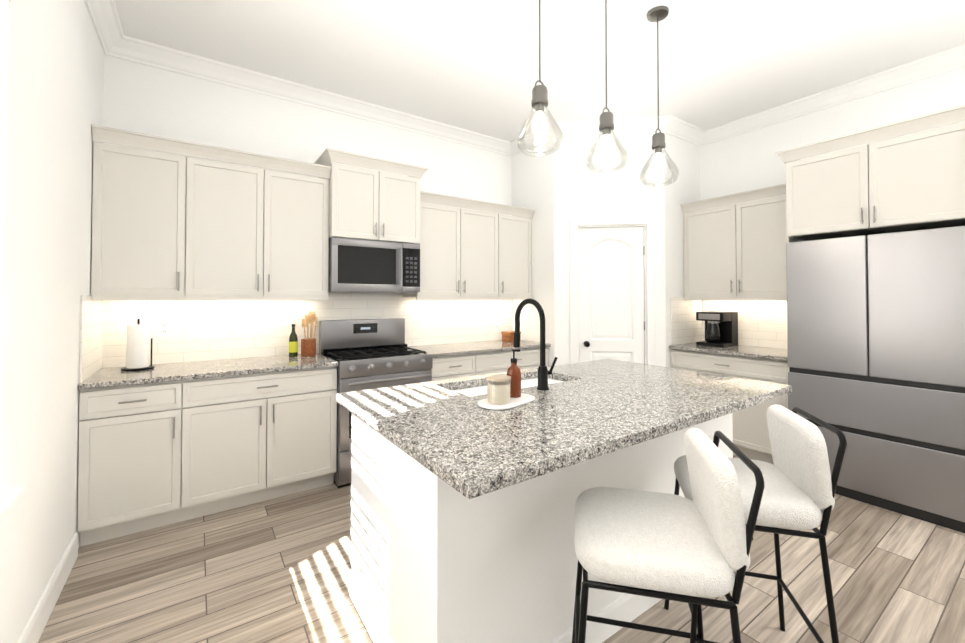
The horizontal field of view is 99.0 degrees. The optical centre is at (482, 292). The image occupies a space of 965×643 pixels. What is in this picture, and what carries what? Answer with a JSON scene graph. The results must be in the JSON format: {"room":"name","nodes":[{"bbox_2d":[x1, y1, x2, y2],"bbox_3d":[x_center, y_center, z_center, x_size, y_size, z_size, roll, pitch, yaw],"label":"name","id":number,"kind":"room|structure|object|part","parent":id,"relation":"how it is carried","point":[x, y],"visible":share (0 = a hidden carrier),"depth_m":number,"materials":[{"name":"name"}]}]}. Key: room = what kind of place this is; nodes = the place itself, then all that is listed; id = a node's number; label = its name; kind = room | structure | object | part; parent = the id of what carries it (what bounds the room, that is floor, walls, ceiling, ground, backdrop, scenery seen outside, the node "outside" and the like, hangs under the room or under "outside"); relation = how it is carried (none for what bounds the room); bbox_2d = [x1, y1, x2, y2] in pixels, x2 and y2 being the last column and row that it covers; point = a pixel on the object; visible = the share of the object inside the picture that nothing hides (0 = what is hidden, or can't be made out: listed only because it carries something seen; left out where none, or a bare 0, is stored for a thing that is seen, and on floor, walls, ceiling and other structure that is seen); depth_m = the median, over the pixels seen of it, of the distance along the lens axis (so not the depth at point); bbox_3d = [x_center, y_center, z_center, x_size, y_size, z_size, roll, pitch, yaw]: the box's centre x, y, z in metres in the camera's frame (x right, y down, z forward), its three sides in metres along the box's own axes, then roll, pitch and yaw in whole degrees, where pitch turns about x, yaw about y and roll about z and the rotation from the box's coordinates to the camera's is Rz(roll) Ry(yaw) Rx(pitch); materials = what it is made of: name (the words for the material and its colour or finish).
{"room":"kitchen","nodes":[
{"label":"kitchen","id":0,"kind":"room"},
{"bbox_2d":[0,0,103,642],"bbox_3d":[-0.608,-0.190,-0.144,0.134,3.150,7.000,1,-1,-35],"label":"wall","id":1,"kind":"structure","parent":0,"point":[60,86],"depth_m":1.78,"materials":[{"name":"white paint"}]},
{"bbox_2d":[0,0,24,532],"bbox_3d":[-1.249,-0.166,0.919,0.050,1.875,1.210,1,-1,-35],"label":"window","id":2,"kind":"structure","parent":1,"relation":"in","point":[10,498],"depth_m":1.34,"materials":[{"name":"white paint"}]},
{"bbox_2d":[84,0,964,156],"bbox_3d":[1.492,-1.685,1.331,5.000,0.115,7.000,1,-1,-35],"label":"crown molding","id":3,"kind":"structure","parent":1,"relation":"attached to","point":[115,41],"depth_m":3.47,"materials":[{"name":"white paint"}]},
{"bbox_2d":[103,55,511,294],"bbox_3d":[-0.533,-0.122,4.235,5.240,3.150,0.120,1,-1,-35],"label":"wall","id":4,"kind":"structure","parent":0,"point":[142,98],"depth_m":3.37,"materials":[{"name":"white paint"}]},
{"bbox_2d":[85,136,188,299],"bbox_3d":[-2.262,-0.442,2.756,0.460,0.932,0.349,1,-1,-35],"label":"upper cabinet","id":5,"kind":"object","parent":4,"relation":"attached to","point":[140,203],"depth_m":2.61,"materials":[{"name":"white paint"}]},
{"bbox_2d":[189,152,264,299],"bbox_3d":[-1.884,-0.438,3.018,0.461,0.932,0.349,1,-1,-35],"label":"upper cabinet","id":6,"kind":"object","parent":4,"relation":"attached to","point":[227,201],"depth_m":2.88,"materials":[{"name":"white paint"}]},
{"bbox_2d":[265,168,332,299],"bbox_3d":[-1.505,-0.434,3.280,0.461,0.932,0.349,1,-1,-35],"label":"upper cabinet","id":7,"kind":"object","parent":4,"relation":"attached to","point":[296,206],"depth_m":3.14,"materials":[{"name":"white paint"}]},
{"bbox_2d":[102,294,511,367],"bbox_3d":[-1.104,0.285,3.753,3.514,0.531,0.010,1,-1,-35],"label":"backsplash","id":8,"kind":"structure","parent":4,"relation":"attached to","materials":[{"name":"tile"}]},
{"bbox_2d":[158,319,170,335],"bbox_3d":[-2.267,0.253,2.939,0.072,0.116,0.004,1,-1,-35],"label":"electrical outlet plate","id":9,"kind":"object","parent":8,"relation":"attached to","point":[161,327],"visible":1,"depth_m":2.94,"materials":[{"name":"white plastic"}]},
{"bbox_2d":[495,319,499,329],"bbox_3d":[0.167,0.359,4.621,0.072,0.116,0.004,1,-1,-35],"label":"electrical outlet plate","id":10,"kind":"object","parent":8,"relation":"attached to","point":[497,323],"visible":1,"depth_m":4.62,"materials":[{"name":"white plastic"}]},
{"bbox_2d":[317,148,380,240],"bbox_3d":[-1.137,-0.765,3.497,0.382,0.668,0.419,1,-1,-35],"label":"upper cabinet","id":11,"kind":"object","parent":4,"relation":"attached to","point":[354,192],"depth_m":3.31,"materials":[{"name":"white paint"}]},
{"bbox_2d":[328,237,419,292],"bbox_3d":[-0.963,-0.212,3.572,0.756,0.426,0.460,1,-1,-35],"label":"microwave","id":12,"kind":"object","parent":11,"relation":"attached to","point":[361,266],"visible":1,"depth_m":3.40,"materials":[{"name":"silver metal"}]},
{"bbox_3d":[-0.849,-0.217,3.446,0.711,0.331,0.019,1,-1,-35],"label":"glass","id":13,"kind":"part","parent":12,"relation":"part of","materials":[{"name":"black glass"}]},
{"bbox_2d":[381,160,424,247],"bbox_3d":[-0.823,-0.761,3.714,0.382,0.668,0.419,1,-1,-35],"label":"upper cabinet","id":14,"kind":"object","parent":4,"relation":"attached to","point":[402,207],"depth_m":3.55,"materials":[{"name":"white paint"}]},
{"bbox_3d":[-0.972,-0.515,3.575,3.514,1.164,0.468,1,-1,-35],"label":"crown","id":15,"kind":"part","parent":14,"relation":"part of","materials":[{"name":"white paint"}]},
{"bbox_2d":[401,200,460,299],"bbox_3d":[-0.498,-0.385,3.976,0.457,0.856,0.349,1,-1,-35],"label":"upper cabinet","id":16,"kind":"object","parent":4,"relation":"attached to","point":[440,250],"depth_m":3.85,"materials":[{"name":"white paint"}]},
{"bbox_2d":[461,208,500,299],"bbox_3d":[-0.122,-0.381,4.236,0.457,0.856,0.349,1,-1,-35],"label":"upper cabinet","id":17,"kind":"object","parent":4,"relation":"attached to","point":[480,230],"depth_m":4.10,"materials":[{"name":"white paint"}]},
{"bbox_2d":[501,212,532,299],"bbox_3d":[0.252,-0.377,4.494,0.453,0.856,0.349,1,-1,-35],"label":"upper cabinet","id":18,"kind":"object","parent":4,"relation":"attached to","point":[516,232],"depth_m":4.36,"materials":[{"name":"white paint"}]},
{"bbox_2d":[38,454,964,642],"bbox_3d":[1.492,1.457,1.282,5.240,0.100,7.240,1,-1,-35],"label":"floor","id":19,"kind":"structure","parent":0,"point":[275,570],"depth_m":1.99,"materials":[{"name":"brown wood"}]},
{"bbox_2d":[77,380,184,546],"bbox_3d":[-2.190,0.986,2.626,0.457,0.885,0.609,1,-1,-35],"label":"base cabinet","id":20,"kind":"object","parent":19,"relation":"on","point":[131,467],"depth_m":2.38,"materials":[{"name":"white paint"}]},
{"bbox_2d":[185,364,337,520],"bbox_3d":[-1.622,0.992,3.019,0.924,0.885,0.609,1,-1,-35],"label":"base cabinet","id":21,"kind":"object","parent":19,"relation":"on","point":[226,402],"depth_m":2.74,"materials":[{"name":"white paint"}]},
{"bbox_2d":[78,352,336,391],"bbox_3d":[-1.799,0.523,2.880,1.380,0.032,0.624,1,-1,-35],"label":"countertop","id":22,"kind":"structure","parent":21,"relation":"on","point":[244,365],"depth_m":2.69,"materials":[{"name":"grey stone"}]},
{"bbox_2d":[121,319,153,370],"bbox_3d":[-2.256,0.338,2.702,0.170,0.330,0.170,1,-1,-35],"label":"paper towel holder","id":23,"kind":"object","parent":22,"relation":"on","point":[138,346],"visible":1,"depth_m":2.66,"materials":[{"name":"white paper"}]},
{"bbox_2d":[289,324,297,356],"bbox_3d":[-1.512,0.383,3.295,0.065,0.258,0.065,1,-1,-35],"label":"oil bottle","id":24,"kind":"object","parent":22,"relation":"on","point":[293,344],"visible":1,"depth_m":3.27,"materials":[{"name":"green glass"}]},
{"bbox_2d":[301,311,316,356],"bbox_3d":[-1.410,0.335,3.350,0.120,0.356,0.128,1,-1,-35],"label":"utensil crock","id":25,"kind":"object","parent":22,"relation":"on","point":[308,346],"visible":1,"depth_m":3.31,"materials":[{"name":"brown wood"}]},
{"bbox_2d":[319,318,432,487],"bbox_3d":[-0.887,0.841,3.445,0.758,1.200,0.692,1,-1,-35],"label":"range","id":26,"kind":"object","parent":19,"relation":"on","point":[365,354],"visible":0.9,"depth_m":3.32,"materials":[{"name":"silver metal"}]},
{"bbox_2d":[431,356,476,380],"bbox_3d":[-0.422,1.005,3.849,0.458,0.885,0.609,1,-1,-35],"label":"base cabinet","id":27,"kind":"object","parent":19,"relation":"on","point":[444,367],"depth_m":3.60,"materials":[{"name":"white paint"}]},
{"bbox_2d":[477,348,548,374],"bbox_3d":[0.139,1.011,4.237,0.907,0.885,0.609,1,-1,-35],"label":"base cabinet","id":28,"kind":"object","parent":19,"relation":"on","point":[528,358],"depth_m":3.94,"materials":[{"name":"white paint"}]},
{"bbox_2d":[407,340,550,355],"bbox_3d":[-0.037,0.542,4.098,1.364,0.032,0.624,1,-1,-35],"label":"countertop","id":29,"kind":"structure","parent":28,"relation":"on","point":[471,347],"depth_m":3.98,"materials":[{"name":"grey stone"}]},
{"bbox_2d":[501,331,520,341],"bbox_3d":[0.310,0.478,4.457,0.160,0.105,0.150,1,-1,-35],"label":"box","id":30,"kind":"object","parent":29,"relation":"on","point":[507,336],"visible":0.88,"depth_m":4.40,"materials":[{"name":"brown wood"}]},
{"bbox_2d":[349,410,738,642],"bbox_3d":[0.387,0.974,2.158,1.916,0.893,0.911,1,-1,-35],"label":"kitchen island","id":31,"kind":"object","parent":19,"relation":"on","point":[463,503],"depth_m":1.50,"materials":[{"name":"white paint"}]},
{"bbox_2d":[336,359,791,501],"bbox_3d":[0.457,0.504,2.060,2.002,0.040,1.168,1,-1,-35],"label":"island countertop","id":32,"kind":"structure","parent":31,"relation":"on","point":[604,406],"depth_m":1.60,"materials":[{"name":"grey stone"}]},
{"bbox_2d":[477,393,534,409],"bbox_3d":[0.106,0.473,1.798,0.160,0.012,0.290,-1,-1,43],"label":"tray","id":33,"kind":"object","parent":32,"relation":"on","point":[513,402],"visible":0.79,"depth_m":1.74,"materials":[{"name":"white ceramic"}]},
{"bbox_2d":[487,375,510,403],"bbox_3d":[0.070,0.412,1.756,0.104,0.106,0.104,1,-1,-35],"label":"candle jar","id":34,"kind":"object","parent":33,"relation":"on","point":[498,389],"visible":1,"depth_m":1.72,"materials":[{"name":"beige wax"}]},
{"bbox_3d":[0.070,0.365,1.756,0.104,0.012,0.104,1,-1,-35],"label":"lid","id":35,"kind":"part","parent":34,"relation":"part of","materials":[{"name":"beige wood"}]},
{"bbox_2d":[507,349,520,397],"bbox_3d":[0.145,0.361,1.857,0.074,0.210,0.066,1,-1,-35],"label":"soap bottle","id":36,"kind":"object","parent":33,"relation":"on","point":[514,372],"visible":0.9,"depth_m":1.83,"materials":[{"name":"orange glass"}]},
{"bbox_2d":[452,378,563,393],"bbox_3d":[0.164,0.621,2.249,0.780,0.211,0.340,1,-1,-35],"label":"sink","id":37,"kind":"object","parent":32,"relation":"in","point":[481,387],"depth_m":2.27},
{"bbox_2d":[513,298,559,389],"bbox_3d":[0.268,0.259,2.158,0.113,0.453,0.254,1,-1,-35],"label":"faucet","id":38,"kind":"object","parent":32,"relation":"on","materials":[{"name":"black metal"}]},
{"bbox_2d":[572,428,764,642],"bbox_3d":[0.510,0.925,1.257,0.494,0.965,0.489,0,-1,13],"label":"stool","id":39,"kind":"object","parent":19,"relation":"on","point":[672,547],"visible":1,"depth_m":1.11,"materials":[{"name":"white fabric"}]},
{"bbox_2d":[670,349,788,464],"bbox_3d":[2.396,1.005,3.839,0.609,0.885,1.010,1,-1,-35],"label":"base cabinet","id":40,"kind":"object","parent":19,"relation":"on","point":[750,426],"depth_m":3.51,"materials":[{"name":"white paint"}]},
{"bbox_2d":[669,341,787,360],"bbox_3d":[2.379,0.538,3.837,0.624,0.032,1.006,1,-1,-35],"label":"countertop","id":41,"kind":"structure","parent":40,"relation":"on","point":[763,351],"depth_m":3.71,"materials":[{"name":"grey stone"}]},
{"bbox_2d":[696,311,737,347],"bbox_3d":[2.311,0.359,4.067,0.304,0.330,0.260,1,-1,-35],"label":"coffee maker","id":42,"kind":"object","parent":41,"relation":"on","point":[721,329],"visible":1,"depth_m":3.99,"materials":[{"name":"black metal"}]},
{"bbox_3d":[2.244,0.254,4.023,0.141,0.090,0.200,1,-1,-35],"label":"trim","id":43,"kind":"part","parent":42,"relation":"part of","materials":[{"name":"silver metal"}]},
{"bbox_2d":[664,404,846,642],"bbox_3d":[0.990,0.930,1.564,0.494,0.965,0.489,0,-1,15],"label":"stool","id":44,"kind":"object","parent":19,"relation":"on","point":[800,482],"visible":0.75,"depth_m":1.40,"materials":[{"name":"white fabric"}]},
{"bbox_2d":[786,226,964,532],"bbox_3d":[2.898,0.524,2.987,0.705,1.820,0.931,1,-1,-35],"label":"fridge","id":45,"kind":"object","parent":19,"relation":"on","point":[876,344],"visible":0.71,"depth_m":2.71,"materials":[{"name":"silver metal"}]},
{"bbox_2d":[512,138,554,365],"bbox_3d":[0.577,-0.118,4.511,0.100,3.150,0.690,1,-1,-35],"label":"wall","id":46,"kind":"structure","parent":0,"point":[532,182],"depth_m":4.39,"materials":[{"name":"white paint"}]},
{"bbox_2d":[114,0,964,141],"bbox_3d":[1.492,-1.792,1.333,5.240,0.100,7.240,1,-1,-35],"label":"ceiling","id":47,"kind":"structure","parent":0,"point":[471,65],"depth_m":2.89,"materials":[{"name":"white paint"}]},
{"bbox_2d":[516,0,563,156],"bbox_3d":[0.274,-1.197,1.977,0.230,1.069,0.230,1,-1,-35],"label":"pendant light","id":48,"kind":"object","parent":47,"relation":"hanging from","point":[539,102],"visible":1,"depth_m":1.97,"materials":[{"name":"clear glass"}]},
{"bbox_3d":[0.274,-0.784,1.971,0.230,0.243,0.230,1,-1,-35],"label":"glass","id":49,"kind":"part","parent":48,"relation":"part of","materials":[{"name":"clear glass"}]},
{"bbox_3d":[0.274,-0.805,1.971,0.058,0.109,0.058,1,-1,-35],"label":"bulb","id":50,"kind":"part","parent":48,"relation":"part of","materials":[{"name":"white glass"}]},
{"bbox_2d":[585,0,628,173],"bbox_3d":[0.677,-1.192,2.256,0.230,1.069,0.230,1,-1,-35],"label":"pendant light","id":51,"kind":"object","parent":47,"relation":"hanging from","point":[606,125],"visible":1,"depth_m":2.25,"materials":[{"name":"clear glass"}]},
{"bbox_3d":[0.677,-0.800,2.250,0.058,0.109,0.058,1,-1,-35],"label":"bulb","id":52,"kind":"part","parent":51,"relation":"part of","materials":[{"name":"white glass"}]},
{"bbox_3d":[0.677,-0.779,2.249,0.230,0.243,0.230,1,-1,-35],"label":"glass","id":53,"kind":"part","parent":51,"relation":"part of","materials":[{"name":"clear glass"}]},
{"bbox_2d":[639,6,679,187],"bbox_3d":[1.080,-1.188,2.534,0.230,1.069,0.230,1,-1,-35],"label":"pendant light","id":54,"kind":"object","parent":47,"relation":"hanging from","point":[657,14],"visible":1,"depth_m":2.53,"materials":[{"name":"clear glass"}]},
{"bbox_3d":[1.080,-0.796,2.528,0.058,0.109,0.058,1,-1,-35],"label":"bulb","id":55,"kind":"part","parent":54,"relation":"part of","materials":[{"name":"white glass"}]},
{"bbox_3d":[1.080,-0.775,2.528,0.230,0.243,0.230,1,-1,-35],"label":"glass","id":56,"kind":"part","parent":54,"relation":"part of","materials":[{"name":"clear glass"}]},
{"bbox_2d":[554,132,665,366],"bbox_3d":[1.273,-0.123,4.180,1.076,3.150,0.100,0,-1,7],"label":"wall","id":57,"kind":"structure","parent":0,"point":[581,190],"depth_m":4.16,"materials":[{"name":"white paint"}]},
{"bbox_2d":[579,227,644,363],"bbox_3d":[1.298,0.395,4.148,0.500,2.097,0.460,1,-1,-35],"label":"pantry door","id":58,"kind":"structure","parent":57,"relation":"in","point":[611,295],"depth_m":4.15,"materials":[{"name":"white paint"}]},
{"bbox_2d":[570,216,654,364],"bbox_3d":[1.298,0.352,4.160,0.820,2.200,0.118,0,-1,7],"label":"door frame","id":59,"kind":"structure","parent":57,"relation":"attached to","point":[648,222],"depth_m":4.11,"materials":[{"name":"white paint"}]},
{"bbox_2d":[664,132,699,367],"bbox_3d":[2.051,-0.121,4.296,0.680,3.150,0.100,1,-1,-35],"label":"wall","id":60,"kind":"structure","parent":0,"point":[684,187],"depth_m":4.19,"materials":[{"name":"white paint"}]},
{"bbox_2d":[700,67,964,209],"bbox_3d":[3.598,-0.145,2.764,0.120,3.150,7.000,1,-1,-35],"label":"wall","id":61,"kind":"structure","parent":0,"point":[749,161],"depth_m":3.70,"materials":[{"name":"white paint"}]},
{"bbox_2d":[683,201,732,296],"bbox_3d":[2.359,-0.387,4.142,0.349,0.866,0.505,1,-1,-35],"label":"upper cabinet","id":62,"kind":"object","parent":61,"relation":"attached to","point":[708,233],"depth_m":4.04,"materials":[{"name":"white paint"}]},
{"bbox_2d":[702,300,786,348],"bbox_3d":[2.640,0.289,4.023,0.010,0.531,1.003,1,-1,-35],"label":"backsplash","id":63,"kind":"structure","parent":61,"relation":"attached to","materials":[{"name":"tile"}]},
{"bbox_2d":[733,193,798,296],"bbox_3d":[2.646,-0.394,3.727,0.349,0.866,0.505,1,-1,-35],"label":"upper cabinet","id":64,"kind":"object","parent":61,"relation":"attached to","point":[735,257],"depth_m":3.68,"materials":[{"name":"white paint"}]},
{"bbox_2d":[781,130,880,240],"bbox_3d":[2.795,-0.769,3.228,0.679,0.668,0.486,1,-1,-35],"label":"upper cabinet","id":65,"kind":"object","parent":61,"relation":"attached to","point":[824,198],"depth_m":3.04,"materials":[{"name":"white paint"}]},
{"bbox_3d":[2.629,-0.518,3.417,0.728,1.164,2.007,1,-1,-35],"label":"crown","id":66,"kind":"part","parent":65,"relation":"part of","materials":[{"name":"white paint"}]},
{"bbox_2d":[865,105,964,233],"bbox_3d":[3.072,-0.775,2.828,0.679,0.668,0.487,1,-1,-35],"label":"upper cabinet","id":67,"kind":"object","parent":61,"relation":"attached to","point":[916,181],"depth_m":2.65,"materials":[{"name":"white paint"}]}
]}

